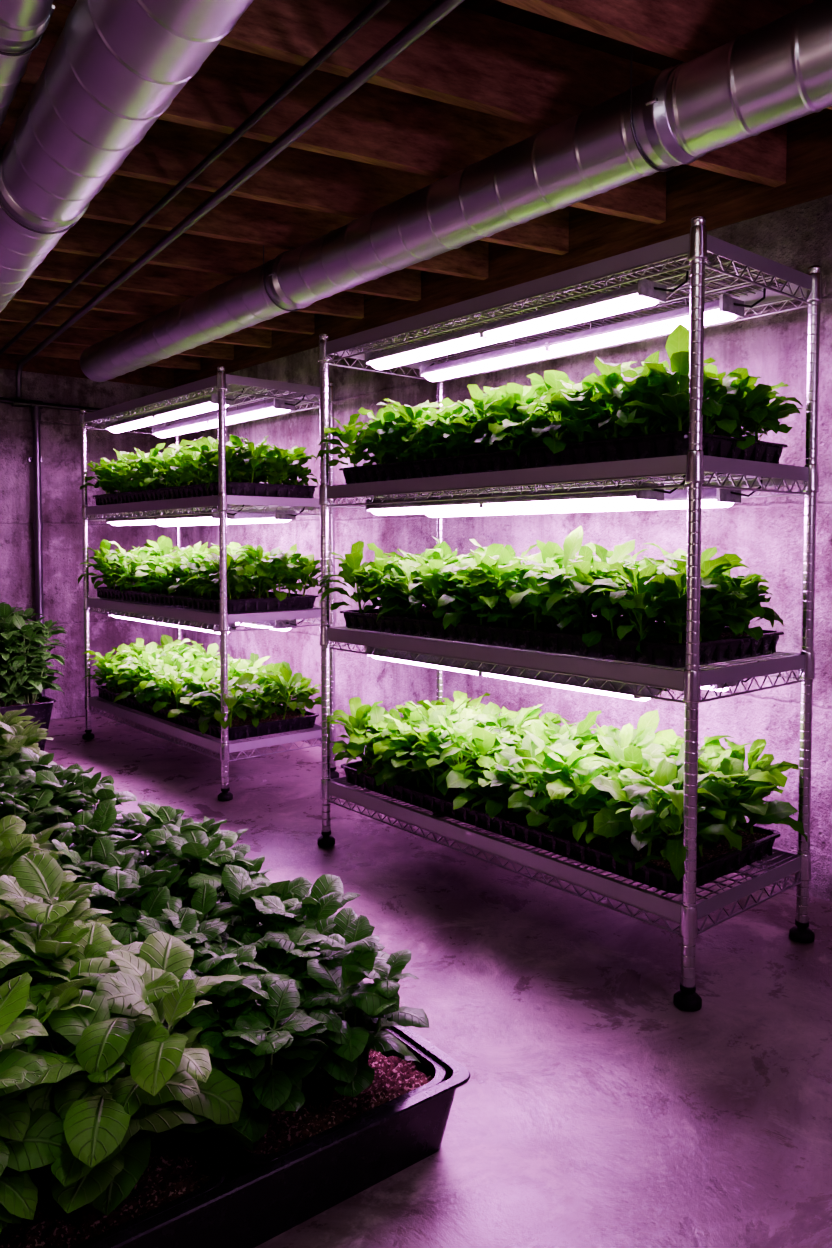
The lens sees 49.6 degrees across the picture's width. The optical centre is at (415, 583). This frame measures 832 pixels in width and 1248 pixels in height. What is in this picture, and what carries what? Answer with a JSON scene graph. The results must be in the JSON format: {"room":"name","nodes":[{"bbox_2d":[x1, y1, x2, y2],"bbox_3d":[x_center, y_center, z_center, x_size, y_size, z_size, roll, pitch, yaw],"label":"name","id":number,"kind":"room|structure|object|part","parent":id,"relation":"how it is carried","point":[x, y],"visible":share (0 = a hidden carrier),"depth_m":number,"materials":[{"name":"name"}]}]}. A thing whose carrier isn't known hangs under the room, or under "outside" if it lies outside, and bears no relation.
{"room":"basement grow room","nodes":[
{"label":"basement grow room","id":0,"kind":"room"},
{"bbox_2d":[0,693,55,750],"bbox_3d":[-2.119,0.746,4.731,0.360,0.270,0.360,-2,3,-40],"label":"pot","id":1,"kind":"object","parent":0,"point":[40,706],"depth_m":4.67,"materials":[{"name":"black plastic"}]},
{"bbox_2d":[0,368,176,719],"bbox_3d":[-3.481,-0.181,4.650,4.710,2.130,0.200,-2,3,-40],"label":"wall","id":2,"kind":"structure","parent":0,"point":[60,441],"depth_m":5.61,"materials":[{"name":"concrete"}]},
{"bbox_2d":[0,397,136,695],"bbox_3d":[-2.196,-0.149,5.563,1.451,1.985,0.073,-2,3,-40],"label":"pipe","id":3,"kind":"object","parent":2,"relation":"attached to","point":[36,406],"visible":0.73,"depth_m":5.44,"materials":[{"name":"metal"}]},
{"bbox_2d":[0,353,173,388],"bbox_3d":[-3.481,-1.390,4.589,4.700,0.290,0.210,-2,3,-40],"label":"trim","id":4,"kind":"structure","parent":2,"relation":"attached to","point":[162,377],"depth_m":5.60,"materials":[{"name":"brown wood"}]},
{"bbox_2d":[87,1026,470,1247],"bbox_3d":[-0.644,0.941,1.830,0.945,0.137,1.250,-2,3,-37],"label":"tray","id":5,"kind":"object","parent":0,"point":[205,1189],"depth_m":1.45,"materials":[{"name":"black plastic"}]},
{"bbox_2d":[0,0,831,369],"bbox_3d":[-1.056,-1.298,1.729,4.707,0.220,7.327,-2,3,-40],"label":"ceiling","id":6,"kind":"structure","parent":0,"point":[475,86],"depth_m":2.69,"materials":[{"name":"brown wood"}]},
{"bbox_2d":[0,0,54,126],"bbox_3d":[-0.225,-1.065,0.845,0.164,0.207,4.786,-2,3,-33],"label":"air duct","id":7,"kind":"object","parent":6,"relation":"hanging from","point":[23,23],"visible":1,"depth_m":1.66,"materials":[{"name":"metal"}]},
{"bbox_2d":[0,0,253,311],"bbox_3d":[-0.726,-1.072,1.994,0.248,0.294,7.196,-2,3,-34],"label":"air duct","id":8,"kind":"object","parent":6,"relation":"hanging from","point":[114,67],"visible":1,"depth_m":1.80,"materials":[{"name":"metal"}]},
{"bbox_2d":[0,0,464,397],"bbox_3d":[-0.392,-1.084,2.369,0.887,0.216,7.193,-2,3,-40],"label":"pipes","id":9,"kind":"object","parent":6,"relation":"hanging from","point":[439,9],"depth_m":2.36,"materials":[{"name":"black metal"}]},
{"bbox_2d":[80,0,831,381],"bbox_3d":[0.311,-1.117,2.446,0.220,0.245,6.501,-2,3,-39],"label":"air duct","id":10,"kind":"object","parent":6,"relation":"hanging from","point":[777,73],"visible":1,"depth_m":2.32,"materials":[{"name":"metal"}]},
{"bbox_2d":[459,0,815,69],"bbox_3d":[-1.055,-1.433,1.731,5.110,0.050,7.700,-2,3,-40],"label":"beam","id":11,"kind":"structure","parent":6,"relation":"attached to","point":[493,8],"depth_m":2.34,"materials":[{"name":"wood"}]},
{"bbox_2d":[44,709,831,1247],"bbox_3d":[-1.055,1.059,1.842,5.110,0.100,7.700,-2,3,-40],"label":"floor","id":12,"kind":"structure","parent":0,"point":[594,1110],"depth_m":2.02,"materials":[{"name":"concrete"}]},
{"bbox_2d":[0,602,66,750],"bbox_3d":[-2.134,0.484,4.748,0.534,0.792,0.599,-2,3,-40],"label":"potted plant","id":13,"kind":"object","parent":12,"relation":"on","point":[24,668],"visible":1,"depth_m":4.63,"materials":[{"name":"green plant"}]},
{"bbox_2d":[0,709,136,860],"bbox_3d":[-1.629,0.723,2.906,1.063,0.478,1.519,-2,3,-39],"label":"tray","id":14,"kind":"object","parent":12,"relation":"on","point":[43,793],"visible":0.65,"depth_m":2.74,"materials":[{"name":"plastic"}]},
{"bbox_2d":[79,366,338,800],"bbox_3d":[-1.113,-0.028,4.580,0.619,1.830,1.644,-2,3,-40],"label":"wire shelving rack","id":15,"kind":"object","parent":12,"relation":"on","point":[253,504],"visible":0.67,"depth_m":4.14,"materials":[{"name":"silver metal"}]},
{"bbox_2d":[105,388,243,432],"bbox_3d":[-1.245,-0.855,4.477,0.155,0.101,1.376,-2,3,-40],"label":"light","id":16,"kind":"object","parent":15,"relation":"attached to","point":[207,404],"visible":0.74,"depth_m":4.32,"materials":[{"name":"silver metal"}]},
{"bbox_2d":[108,402,228,432],"bbox_3d":[-1.250,-0.815,4.448,0.084,0.024,1.198,-2,3,-40],"label":"diffuser","id":17,"kind":"object","parent":16,"relation":"attached to","point":[170,414],"depth_m":4.37,"materials":[{"name":"white plastic"}]},
{"bbox_3d":[-1.225,-0.867,4.493,0.104,0.070,1.376,-2,3,-40],"label":"power cord","id":18,"kind":"part","parent":16,"relation":"part of","materials":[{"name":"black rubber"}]},
{"bbox_2d":[106,504,244,525],"bbox_3d":[-1.245,-0.350,4.499,0.155,0.101,1.376,-2,3,-40],"label":"light","id":19,"kind":"object","parent":15,"relation":"attached to","point":[210,517],"visible":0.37,"depth_m":4.33,"materials":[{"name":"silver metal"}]},
{"bbox_2d":[110,517,228,525],"bbox_3d":[-1.250,-0.310,4.470,0.084,0.024,1.198,-2,3,-40],"label":"diffuser","id":20,"kind":"object","parent":19,"relation":"attached to","point":[137,520],"depth_m":4.43,"materials":[{"name":"white plastic"}]},
{"bbox_3d":[-1.225,-0.363,4.515,0.104,0.070,1.376,-2,3,-40],"label":"power cord","id":21,"kind":"part","parent":19,"relation":"part of","materials":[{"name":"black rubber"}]},
{"bbox_2d":[108,610,242,633],"bbox_3d":[-1.245,0.154,4.521,0.155,0.101,1.376,-2,3,-40],"label":"light","id":22,"kind":"object","parent":15,"relation":"attached to","point":[233,625],"visible":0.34,"depth_m":4.34,"materials":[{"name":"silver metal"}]},
{"bbox_2d":[112,615,228,633],"bbox_3d":[-1.250,0.194,4.493,0.084,0.024,1.198,-2,3,-40],"label":"diffuser","id":23,"kind":"object","parent":22,"relation":"attached to","point":[206,624],"depth_m":4.32,"materials":[{"name":"white plastic"}]},
{"bbox_2d":[152,415,217,437],"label":"light","id":24,"kind":"object","parent":15,"relation":"attached to","point":[211,421],"depth_m":4.82,"materials":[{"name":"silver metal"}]},
{"bbox_2d":[155,407,289,437],"bbox_3d":[-1.029,-0.823,4.635,0.084,0.024,1.298,-2,3,-40],"label":"diffuser","id":25,"kind":"object","parent":24,"relation":"attached to","point":[247,414],"depth_m":4.56,"materials":[{"name":"white plastic"}]},
{"bbox_2d":[157,522,218,526],"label":"light","id":26,"kind":"object","parent":15,"relation":"attached to","point":[202,523],"depth_m":4.85,"materials":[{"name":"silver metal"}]},
{"bbox_2d":[157,518,289,526],"bbox_3d":[-1.029,-0.319,4.658,0.084,0.024,1.298,-2,3,-40],"label":"diffuser","id":27,"kind":"object","parent":26,"relation":"attached to","point":[237,520],"depth_m":4.40,"materials":[{"name":"white plastic"}]},
{"bbox_2d":[78,535,320,612],"bbox_3d":[-1.119,-0.078,4.587,0.706,0.346,1.690,-2,3,-40],"label":"tray","id":28,"kind":"object","parent":15,"relation":"on","point":[188,577],"visible":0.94,"depth_m":4.19,"materials":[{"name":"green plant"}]},
{"bbox_2d":[80,434,318,505],"bbox_3d":[-1.129,-0.561,4.555,0.702,0.303,1.666,-2,3,-40],"label":"potted plants","id":29,"kind":"object","parent":15,"relation":"on","point":[191,471],"visible":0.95,"depth_m":4.12,"materials":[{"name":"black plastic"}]},
{"bbox_2d":[93,481,317,505],"bbox_3d":[-1.117,-0.439,4.558,0.500,0.060,1.505,-2,3,-40],"label":"tray","id":30,"kind":"object","parent":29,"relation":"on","point":[241,488],"depth_m":4.11,"materials":[{"name":"black plastic"}]},
{"bbox_2d":[81,634,320,740],"bbox_3d":[-1.135,0.492,4.591,0.725,0.349,1.751,-2,3,-40],"label":"tray","id":31,"kind":"object","parent":15,"relation":"on","point":[178,682],"visible":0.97,"depth_m":4.24,"materials":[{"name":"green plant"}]},
{"bbox_3d":[-1.113,-0.873,4.542,0.561,0.069,1.586,-2,3,-40],"label":"wire shelf","id":32,"kind":"part","parent":15,"relation":"part of","materials":[{"name":"silver metal"}]},
{"bbox_3d":[-1.113,-0.369,4.565,0.561,0.069,1.586,-2,3,-40],"label":"wire shelf","id":33,"kind":"part","parent":15,"relation":"part of","materials":[{"name":"silver metal"}]},
{"bbox_3d":[-1.113,0.136,4.587,0.561,0.069,1.586,-2,3,-40],"label":"wire shelf","id":34,"kind":"part","parent":15,"relation":"part of","materials":[{"name":"silver metal"}]},
{"bbox_3d":[-1.113,0.690,4.612,0.561,0.069,1.586,-2,3,-40],"label":"wire shelf","id":35,"kind":"part","parent":15,"relation":"part of","materials":[{"name":"silver metal"}]},
{"bbox_2d":[236,619,303,630],"bbox_3d":[-1.024,0.146,4.709,0.155,0.101,1.476,-2,3,-40],"label":"light","id":36,"kind":"object","parent":15,"relation":"attached to","point":[273,623],"visible":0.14,"depth_m":4.20,"materials":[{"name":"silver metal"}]},
{"bbox_2d":[236,623,290,630],"bbox_3d":[-1.029,0.186,4.680,0.084,0.024,1.298,-2,3,-40],"label":"diffuser","id":37,"kind":"object","parent":36,"relation":"attached to","point":[267,625],"depth_m":4.20,"materials":[{"name":"white plastic"}]},
{"bbox_2d":[0,801,470,1247],"bbox_3d":[-0.691,0.763,1.848,1.126,0.491,1.378,-2,3,-37],"label":"planter","id":38,"kind":"object","parent":12,"relation":"on","point":[196,1051],"visible":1,"depth_m":1.50,"materials":[{"name":"black plastic"}]},
{"bbox_2d":[317,216,822,1010],"bbox_3d":[0.369,0.050,2.834,0.619,1.830,1.559,-2,3,-40],"label":"wire shelving rack","id":39,"kind":"object","parent":12,"relation":"on","point":[701,471],"visible":0.72,"depth_m":2.41,"materials":[{"name":"silver metal"}]},
{"bbox_2d":[365,634,669,700],"bbox_3d":[0.237,0.232,2.776,0.155,0.101,1.291,-2,3,-40],"label":"light","id":40,"kind":"object","parent":39,"relation":"attached to","point":[607,685],"visible":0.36,"depth_m":2.59,"materials":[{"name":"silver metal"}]},
{"bbox_2d":[371,655,650,700],"bbox_3d":[0.232,0.272,2.747,0.084,0.024,1.113,-2,3,-40],"label":"diffuser","id":41,"kind":"object","parent":40,"relation":"attached to","point":[625,688],"depth_m":2.58,"materials":[{"name":"white plastic"}]},
{"bbox_2d":[365,475,685,514],"bbox_3d":[0.237,-0.273,2.753,0.155,0.101,1.291,-2,3,-40],"label":"light","id":42,"kind":"object","parent":39,"relation":"attached to","point":[647,496],"visible":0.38,"depth_m":2.56,"materials":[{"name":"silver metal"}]},
{"bbox_2d":[370,496,655,514],"bbox_3d":[0.232,-0.233,2.724,0.084,0.024,1.113,-2,3,-40],"label":"diffuser","id":43,"kind":"object","parent":42,"relation":"attached to","point":[519,502],"depth_m":2.62,"materials":[{"name":"white plastic"}]},
{"bbox_3d":[0.257,-0.285,2.769,0.104,0.070,1.291,-2,3,-40],"label":"power cord","id":44,"kind":"part","parent":42,"relation":"part of","materials":[{"name":"black rubber"}]},
{"bbox_2d":[365,271,688,369],"bbox_3d":[0.237,-0.777,2.731,0.155,0.101,1.291,-2,3,-40],"label":"light","id":45,"kind":"object","parent":39,"relation":"attached to","point":[646,293],"visible":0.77,"depth_m":2.55,"materials":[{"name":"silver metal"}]},
{"bbox_2d":[370,293,657,369],"bbox_3d":[0.232,-0.738,2.702,0.084,0.024,1.113,-2,3,-40],"label":"diffuser","id":46,"kind":"object","parent":45,"relation":"attached to","point":[613,303],"depth_m":2.58,"materials":[{"name":"white plastic"}]},
{"bbox_2d":[318,526,783,667],"bbox_3d":[0.359,-0.002,2.837,0.710,0.352,1.571,-2,3,-40],"label":"tray","id":47,"kind":"object","parent":39,"relation":"on","point":[547,602],"visible":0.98,"depth_m":2.48,"materials":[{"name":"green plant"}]},
{"bbox_2d":[315,324,801,483],"bbox_3d":[0.368,-0.489,2.818,0.710,0.316,1.606,-2,3,-40],"label":"tray","id":48,"kind":"object","parent":39,"relation":"on","point":[642,413],"visible":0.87,"depth_m":2.41,"materials":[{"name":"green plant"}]},
{"bbox_3d":[0.369,0.767,2.866,0.561,0.069,1.501,-2,3,-40],"label":"wire shelf","id":49,"kind":"part","parent":39,"relation":"part of","materials":[{"name":"silver metal"}]},
{"bbox_2d":[324,691,806,893],"bbox_3d":[0.374,0.555,2.845,0.753,0.375,1.624,-2,3,-40],"label":"tray","id":50,"kind":"object","parent":39,"relation":"on","point":[610,799],"visible":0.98,"depth_m":2.51,"materials":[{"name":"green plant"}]},
{"bbox_3d":[0.369,0.213,2.841,0.561,0.069,1.501,-2,3,-40],"label":"wire shelf","id":51,"kind":"part","parent":39,"relation":"part of","materials":[{"name":"silver metal"}]},
{"bbox_3d":[0.369,-0.291,2.819,0.561,0.069,1.501,-2,3,-40],"label":"wire shelf","id":52,"kind":"part","parent":39,"relation":"part of","materials":[{"name":"silver metal"}]},
{"bbox_3d":[0.369,-0.796,2.796,0.561,0.069,1.501,-2,3,-40],"label":"wire shelf","id":53,"kind":"part","parent":39,"relation":"part of","materials":[{"name":"silver metal"}]},
{"bbox_2d":[419,288,765,380],"bbox_3d":[0.458,-0.786,2.918,0.155,0.101,1.391,-2,3,-40],"label":"light","id":54,"kind":"object","parent":39,"relation":"attached to","point":[727,308],"visible":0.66,"depth_m":2.76,"materials":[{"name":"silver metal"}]},
{"bbox_2d":[424,309,736,380],"bbox_3d":[0.453,-0.746,2.889,0.084,0.024,1.213,-2,3,-40],"label":"diffuser","id":55,"kind":"object","parent":54,"relation":"attached to","point":[663,324],"depth_m":2.79,"materials":[{"name":"white plastic"}]},
{"bbox_2d":[426,477,762,516],"bbox_3d":[0.458,-0.281,2.941,0.155,0.101,1.391,-2,3,-40],"label":"light","id":56,"kind":"object","parent":39,"relation":"attached to","point":[711,497],"visible":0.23,"depth_m":2.56,"materials":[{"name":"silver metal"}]},
{"bbox_2d":[426,499,733,516],"bbox_3d":[0.453,-0.241,2.912,0.084,0.024,1.213,-2,3,-40],"label":"diffuser","id":57,"kind":"object","parent":56,"relation":"attached to","point":[666,503],"depth_m":2.71,"materials":[{"name":"white plastic"}]},
{"bbox_3d":[0.478,-0.294,2.957,0.104,0.070,1.391,-2,3,-40],"label":"power cord","id":58,"kind":"part","parent":56,"relation":"part of","materials":[{"name":"plastic"}]},
{"bbox_2d":[470,644,758,691],"bbox_3d":[0.458,0.223,2.963,0.155,0.101,1.391,-2,3,-40],"label":"light","id":59,"kind":"object","parent":39,"relation":"attached to","point":[718,687],"visible":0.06,"depth_m":2.46,"materials":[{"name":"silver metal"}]},
{"bbox_2d":[701,686,727,691],"bbox_3d":[0.453,0.263,2.934,0.084,0.024,1.213,-2,3,-40],"label":"diffuser","id":60,"kind":"object","parent":59,"relation":"attached to","point":[717,688],"depth_m":2.46,"materials":[{"name":"white plastic"}]},
{"bbox_2d":[176,195,831,901],"bbox_3d":[0.817,-0.125,3.379,0.200,2.130,7.700,-2,3,-40],"label":"wall","id":61,"kind":"structure","parent":0,"point":[766,533],"depth_m":3.17,"materials":[{"name":"concrete"}]},
{"bbox_2d":[174,108,831,387],"bbox_3d":[0.813,-1.333,3.322,0.210,0.290,7.700,-2,3,-40],"label":"beam","id":62,"kind":"structure","parent":61,"relation":"attached to","point":[723,200],"depth_m":3.30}
]}

